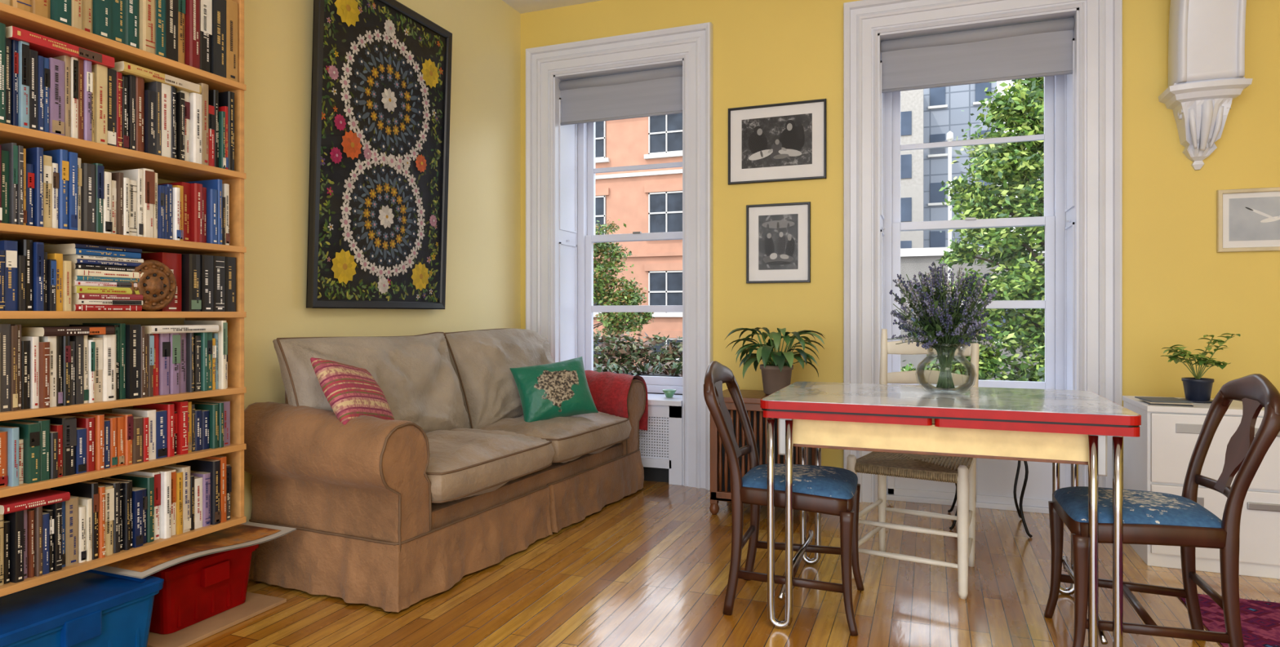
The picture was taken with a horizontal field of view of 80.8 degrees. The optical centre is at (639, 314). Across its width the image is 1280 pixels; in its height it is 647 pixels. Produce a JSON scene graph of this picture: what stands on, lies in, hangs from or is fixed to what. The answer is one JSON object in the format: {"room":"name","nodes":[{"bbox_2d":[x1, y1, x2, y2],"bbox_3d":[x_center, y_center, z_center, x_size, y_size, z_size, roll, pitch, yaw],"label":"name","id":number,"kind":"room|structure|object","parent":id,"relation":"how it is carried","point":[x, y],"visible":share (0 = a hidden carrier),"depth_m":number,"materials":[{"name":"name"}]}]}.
{"room":"living room","nodes":[
{"label":"living room","id":0,"kind":"room"},
{"bbox_2d":[0,0,520,522],"bbox_3d":[-2.192,-0.500,1.944,0.150,3.200,8.050,0,0,21],"label":"wall","id":1,"kind":"structure","parent":0,"point":[483,270],"depth_m":3.64,"materials":[{"name":"yellow paint"}]},
{"bbox_2d":[0,0,246,597],"bbox_3d":[-1.885,-0.373,2.110,0.296,2.294,1.580,0,0,21],"label":"bookshelf","id":2,"kind":"object","parent":1,"relation":"attached to","point":[115,158],"visible":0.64,"depth_m":2.48,"materials":[{"name":"brown wood"}]},
{"bbox_2d":[0,0,238,586],"bbox_3d":[-1.868,-0.367,2.101,0.248,2.238,1.535,0,0,21],"label":"books","id":3,"kind":"object","parent":2,"relation":"on","point":[49,85],"visible":0.98,"depth_m":2.35,"materials":[{"name":"multicoloured paper"}]},
{"bbox_2d":[128,259,176,311],"bbox_3d":[-1.616,-0.095,2.486,0.054,0.170,0.170,0,0,21],"label":"wooden disc","id":4,"kind":"object","parent":2,"relation":"on","point":[157,286],"visible":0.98,"depth_m":2.48,"materials":[{"name":"brown wood"}]},
{"bbox_2d":[306,0,452,309],"bbox_3d":[-1.294,-0.821,3.863,0.084,1.587,1.005,0,0,21],"label":"art","id":5,"kind":"object","parent":1,"relation":"attached to","point":[380,126],"visible":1,"depth_m":3.81,"materials":[{"name":"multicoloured fabric"}]},
{"bbox_2d":[502,0,601,13],"bbox_3d":[0.383,-2.175,0.951,5.570,0.150,8.050,0,0,21],"label":"ceiling","id":6,"kind":"structure","parent":0,"point":[521,6],"depth_m":5.08,"materials":[{"name":"white paint"}]},
{"bbox_2d":[186,480,1279,646],"bbox_3d":[0.392,1.150,0.974,5.570,0.100,8.100,0,0,21],"label":"floor","id":7,"kind":"structure","parent":0,"point":[651,568],"depth_m":2.96,"materials":[{"name":"brown wood"}]},
{"bbox_2d":[0,569,164,646],"bbox_3d":[-1.778,0.971,2.235,0.380,0.250,0.517,0,0,21],"label":"plastic storage bin","id":8,"kind":"object","parent":7,"relation":"on","point":[91,608],"visible":0.94,"depth_m":2.25,"materials":[{"name":"blue plastic"}]},
{"bbox_2d":[146,591,286,646],"bbox_3d":[-1.601,1.093,2.713,0.360,0.013,0.470,0,0,21],"label":"cardboard sheet","id":9,"kind":"object","parent":7,"relation":"on","point":[255,604],"visible":0.36,"depth_m":2.64,"materials":[{"name":"beige cardboard"}]},
{"bbox_2d":[149,544,259,634],"bbox_3d":[-1.637,0.969,2.727,0.290,0.230,0.397,0,0,21],"label":"storage bin","id":10,"kind":"object","parent":9,"relation":"on","point":[194,591],"visible":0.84,"depth_m":2.63,"materials":[{"name":"plastic"}]},
{"bbox_2d":[92,521,296,578],"bbox_3d":[-1.583,0.826,2.690,0.310,0.036,0.600,0,0,21],"label":"poster","id":11,"kind":"object","parent":10,"relation":"on","point":[247,534],"visible":0.71,"depth_m":2.63,"materials":[{"name":"paper"}]},
{"bbox_2d":[244,328,645,613],"bbox_3d":[-0.779,0.587,3.895,0.866,1.003,2.329,0,0,25],"label":"sofa","id":12,"kind":"object","parent":7,"relation":"on","point":[388,515],"visible":0.93,"depth_m":3.09,"materials":[{"name":"brown fabric"}]},
{"bbox_2d":[310,357,394,425],"bbox_3d":[-1.158,0.332,3.065,0.206,0.327,0.416,0,0,13],"label":"throw pillow","id":13,"kind":"object","parent":12,"relation":"on","point":[351,392],"visible":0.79,"depth_m":2.95,"materials":[{"name":"pink fabric"}]},
{"bbox_2d":[509,356,598,422],"bbox_3d":[-0.473,0.425,4.167,0.479,0.367,0.224,0,0,-22],"label":"throw pillow","id":14,"kind":"object","parent":12,"relation":"on","point":[549,391],"visible":0.92,"depth_m":4.10,"materials":[{"name":"green fabric"}]},
{"bbox_2d":[584,370,648,430],"bbox_3d":[-0.372,0.543,4.833,0.803,0.400,0.331,0,0,25],"label":"knitted blanket","id":15,"kind":"object","parent":12,"relation":"on","point":[609,391],"visible":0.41,"depth_m":4.61,"materials":[{"name":"red fabric"}]},
{"bbox_2d":[639,393,682,485],"bbox_3d":[-0.101,0.828,5.128,0.912,0.545,0.355,0,0,21],"label":"radiator cover","id":16,"kind":"object","parent":7,"relation":"on","point":[660,446],"visible":0.27,"depth_m":4.88,"materials":[{"name":"white metal"}]},
{"bbox_2d":[662,389,676,397],"bbox_3d":[0.195,0.529,5.005,0.100,0.050,0.100,0,0,21],"label":"ceramic bowl","id":17,"kind":"object","parent":16,"relation":"on","point":[668,393],"visible":1,"depth_m":4.98,"materials":[{"name":"green ceramic"}]},
{"bbox_2d":[709,389,814,522],"bbox_3d":[0.702,0.775,4.216,0.555,0.650,0.442,0,0,21],"label":"radiator","id":18,"kind":"object","parent":7,"relation":"on","point":[720,476],"visible":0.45,"depth_m":4.09,"materials":[{"name":"brown metal"}]},
{"bbox_2d":[724,327,825,395],"bbox_3d":[0.765,0.261,4.216,0.566,0.375,0.485,0,0,21],"label":"potted plant","id":19,"kind":"object","parent":18,"relation":"on","point":[776,373],"visible":0.98,"depth_m":4.13,"materials":[{"name":"green plant"}]},
{"bbox_2d":[703,360,864,636],"bbox_3d":[0.549,0.644,2.879,0.573,0.918,0.477,0,0,19],"label":"dining chair","id":20,"kind":"object","parent":7,"relation":"on","point":[824,490],"visible":0.97,"depth_m":2.74,"materials":[{"name":"brown wood"}]},
{"bbox_2d":[846,328,979,599],"bbox_3d":[1.198,0.585,3.240,0.474,1.031,0.552,0,0,31],"label":"ladder-back chair","id":21,"kind":"object","parent":7,"relation":"on","point":[961,471],"visible":0.78,"depth_m":3.15,"materials":[{"name":"white paint"}]},
{"bbox_2d":[760,382,1141,646],"bbox_3d":[1.091,0.701,2.789,1.148,0.801,0.790,0,0,21],"label":"table","id":22,"kind":"object","parent":7,"relation":"on","point":[1056,427],"visible":0.88,"depth_m":2.48,"materials":[{"name":"red metal"}]},
{"bbox_2d":[915,342,976,395],"bbox_3d":[1.160,0.206,2.854,0.216,0.192,0.216,0,0,21],"label":"glass vase","id":23,"kind":"object","parent":22,"relation":"on","point":[970,382],"visible":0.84,"depth_m":2.89,"materials":[{"name":"glass"}]},
{"bbox_2d":[886,261,997,389],"bbox_3d":[1.144,0.040,2.861,0.385,0.482,0.398,0,0,21],"label":"bouquet","id":24,"kind":"object","parent":23,"relation":"in","point":[945,327],"visible":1,"depth_m":2.81,"materials":[{"name":"green plant"}]},
{"bbox_2d":[947,461,1032,537],"bbox_3d":[1.816,0.872,3.929,0.411,0.455,0.412,0,0,21],"label":"wire side table","id":25,"kind":"object","parent":7,"relation":"on","point":[1020,511],"visible":0.36,"depth_m":3.82,"materials":[{"name":"black metal"}]},
{"bbox_2d":[1044,373,1279,646],"bbox_3d":[1.662,0.644,2.425,0.573,0.918,0.477,0,0,20],"label":"dining chair","id":26,"kind":"object","parent":7,"relation":"on","point":[1149,517],"visible":0.95,"depth_m":2.30,"materials":[{"name":"brown wood"}]},
{"bbox_2d":[1122,395,1279,579],"bbox_3d":[2.717,0.750,3.311,0.923,0.700,0.466,0,0,21],"label":"filing cabinet","id":27,"kind":"object","parent":7,"relation":"on","point":[1157,460],"visible":0.66,"depth_m":3.20,"materials":[{"name":"white metal"}]},
{"bbox_2d":[1134,396,1193,406],"bbox_3d":[2.353,0.391,3.371,0.192,0.017,0.216,0,0,21],"label":"magazine stack","id":28,"kind":"object","parent":27,"relation":"on","point":[1150,401],"visible":1,"depth_m":3.31,"materials":[{"name":"paper"}]},
{"bbox_2d":[1160,333,1239,403],"bbox_3d":[2.554,0.243,3.433,0.302,0.314,0.210,0,0,21],"label":"potted herb","id":29,"kind":"object","parent":27,"relation":"on","point":[1197,389],"visible":0.99,"depth_m":3.41,"materials":[{"name":"green plant"}]},
{"bbox_2d":[1179,592,1279,646],"bbox_3d":[2.394,1.095,1.622,1.500,0.008,2.350,0,0,21],"label":"patterned rug","id":30,"kind":"object","parent":7,"relation":"on","point":[1260,620],"visible":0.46,"depth_m":2.68,"materials":[{"name":"fabric"}]},
{"bbox_2d":[520,0,1279,468],"bbox_3d":[1.751,-0.500,4.496,5.370,3.200,0.450,0,0,21],"label":"wall","id":31,"kind":"structure","parent":0,"point":[1177,287],"depth_m":3.94,"materials":[{"name":"yellow paint"}]},
{"bbox_2d":[525,22,712,490],"bbox_3d":[-0.089,-0.365,5.157,1.320,2.930,0.482,0,0,21],"label":"trim","id":32,"kind":"structure","parent":31,"relation":"attached to","point":[551,147],"depth_m":4.96,"materials":[{"name":"white paint"}]},
{"bbox_2d":[559,66,682,125],"bbox_3d":[-0.121,-1.467,5.074,0.912,0.312,0.076,0,0,21],"label":"roller shade","id":33,"kind":"object","parent":31,"relation":"attached to","point":[653,92],"visible":0.94,"depth_m":5.05,"materials":[{"name":"fabric"}]},
{"bbox_2d":[577,122,682,394],"bbox_3d":[-0.013,-0.539,5.354,0.916,2.178,0.120,0,0,21],"label":"window","id":34,"kind":"structure","parent":31,"relation":"in","point":[587,170],"depth_m":5.47,"materials":[{"name":"white paint"}]},
{"bbox_2d":[593,359,682,395],"bbox_3d":[0.036,0.491,5.532,0.915,0.297,0.347,0,0,21],"label":"planter","id":35,"kind":"object","parent":34,"relation":"attached to","point":[675,371],"visible":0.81,"depth_m":5.51,"materials":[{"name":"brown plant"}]},
{"bbox_2d":[728,98,826,185],"bbox_3d":[0.832,-1.048,4.593,0.601,0.475,0.022,0,0,21],"label":"framed photograph","id":36,"kind":"object","parent":31,"relation":"attached to","point":[780,142],"visible":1,"depth_m":4.59,"materials":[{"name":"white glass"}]},
{"bbox_2d":[746,201,810,284],"bbox_3d":[0.842,-0.432,4.590,0.391,0.485,0.022,0,0,21],"label":"framed photograph","id":37,"kind":"object","parent":31,"relation":"attached to","point":[778,235],"visible":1,"depth_m":4.59,"materials":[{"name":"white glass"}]},
{"bbox_2d":[883,75,1065,390],"bbox_3d":[2.010,-0.559,4.573,1.006,2.138,0.120,0,0,21],"label":"window","id":38,"kind":"structure","parent":31,"relation":"in","point":[1053,220],"depth_m":4.45,"materials":[{"name":"white paint"}]},
{"bbox_2d":[880,17,1074,93],"bbox_3d":[1.902,-1.467,4.293,1.002,0.312,0.076,0,0,21],"label":"roller shade","id":39,"kind":"object","parent":31,"relation":"attached to","point":[1038,49],"visible":1,"depth_m":4.27,"materials":[{"name":"fabric"}]},
{"bbox_2d":[886,457,1071,514],"bbox_3d":[1.940,0.800,4.391,1.006,0.600,0.310,0,0,21],"label":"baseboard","id":40,"kind":"structure","parent":31,"relation":"attached to","point":[994,478],"depth_m":4.25,"materials":[{"name":"white paint"}]},
{"bbox_2d":[843,0,1122,502],"bbox_3d":[1.934,-0.365,4.376,1.410,2.930,0.482,0,0,21],"label":"trim","id":41,"kind":"structure","parent":31,"relation":"attached to","point":[1093,93],"depth_m":4.15,"materials":[{"name":"white paint"}]},
{"bbox_2d":[1158,0,1253,170],"bbox_3d":[2.623,-1.457,3.271,0.336,1.443,1.208,0,0,21],"label":"corbel","id":42,"kind":"object","parent":31,"relation":"attached to","point":[1206,37],"visible":1,"depth_m":3.66,"materials":[{"name":"white paint"}]},
{"bbox_2d":[1217,186,1279,252],"bbox_3d":[3.140,-0.469,3.703,0.488,0.313,0.022,0,0,21],"label":"picture","id":43,"kind":"object","parent":31,"relation":"attached to","point":[1248,220],"visible":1,"depth_m":3.75,"materials":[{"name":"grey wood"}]},
{"label":"outside","id":44,"kind":"structure","parent":0,"visible":0},
{"bbox_3d":[17.136,2.800,44.409,120.000,0.200,84.800,0,0,21],"label":"ground","id":45,"kind":"structure","parent":44,"visible":0},
{"bbox_2d":[593,217,654,340],"bbox_3d":[-1.312,0.325,15.492,3.336,4.757,1.852,0,0,21],"label":"street tree","id":46,"kind":"object","parent":45,"relation":"on","point":[628,296],"visible":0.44,"depth_m":15.16,"materials":[{"name":"green plant"}]},
{"bbox_2d":[593,113,682,373],"bbox_3d":[-5.781,-2.700,35.298,23.800,10.800,8.300,0,0,21],"label":"building","id":47,"kind":"structure","parent":45,"relation":"on","point":[646,201],"depth_m":28.80,"materials":[{"name":"paint"}]},
{"bbox_2d":[593,330,682,373],"bbox_3d":[-0.029,1.395,8.631,2.531,2.610,1.406,0,0,14],"label":"shrub","id":48,"kind":"object","parent":45,"relation":"on","point":[621,349],"visible":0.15,"depth_m":8.53,"materials":[{"name":"green plant"}]},
{"bbox_2d":[900,81,996,248],"bbox_3d":[12.852,-5.050,41.640,12.000,15.500,13.050,0,0,21],"label":"building","id":49,"kind":"structure","parent":45,"relation":"on","point":[927,115],"depth_m":36.78,"materials":[{"name":"stone"}]},
{"bbox_2d":[946,131,953,281],"bbox_3d":[5.528,-0.285,13.409,0.120,5.970,0.120,0,0,21],"label":"street lamp","id":50,"kind":"object","parent":45,"relation":"on","point":[949,137],"visible":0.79,"depth_m":13.38,"materials":[{"name":"metal"}]},
{"bbox_2d":[900,76,1044,382],"bbox_3d":[5.659,-0.806,10.864,3.853,7.021,2.718,0,0,25],"label":"street tree","id":51,"kind":"object","parent":45,"relation":"on","point":[1022,109],"visible":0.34,"depth_m":10.63,"materials":[{"name":"green plant"}]},
{"bbox_2d":[900,246,1044,381],"bbox_3d":[11.739,0.325,24.866,14.200,4.750,5.150,0,0,21],"label":"building","id":52,"kind":"structure","parent":45,"relation":"on","point":[913,261],"depth_m":23.32,"materials":[{"name":"concrete"}]},
{"bbox_2d":[1022,367,1044,382],"bbox_3d":[3.717,1.610,7.659,3.335,2.182,1.378,0,0,21],"label":"shrub","id":53,"kind":"object","parent":45,"relation":"on","point":[1041,369],"visible":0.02,"depth_m":7.59,"materials":[{"name":"green plant"}]}
]}

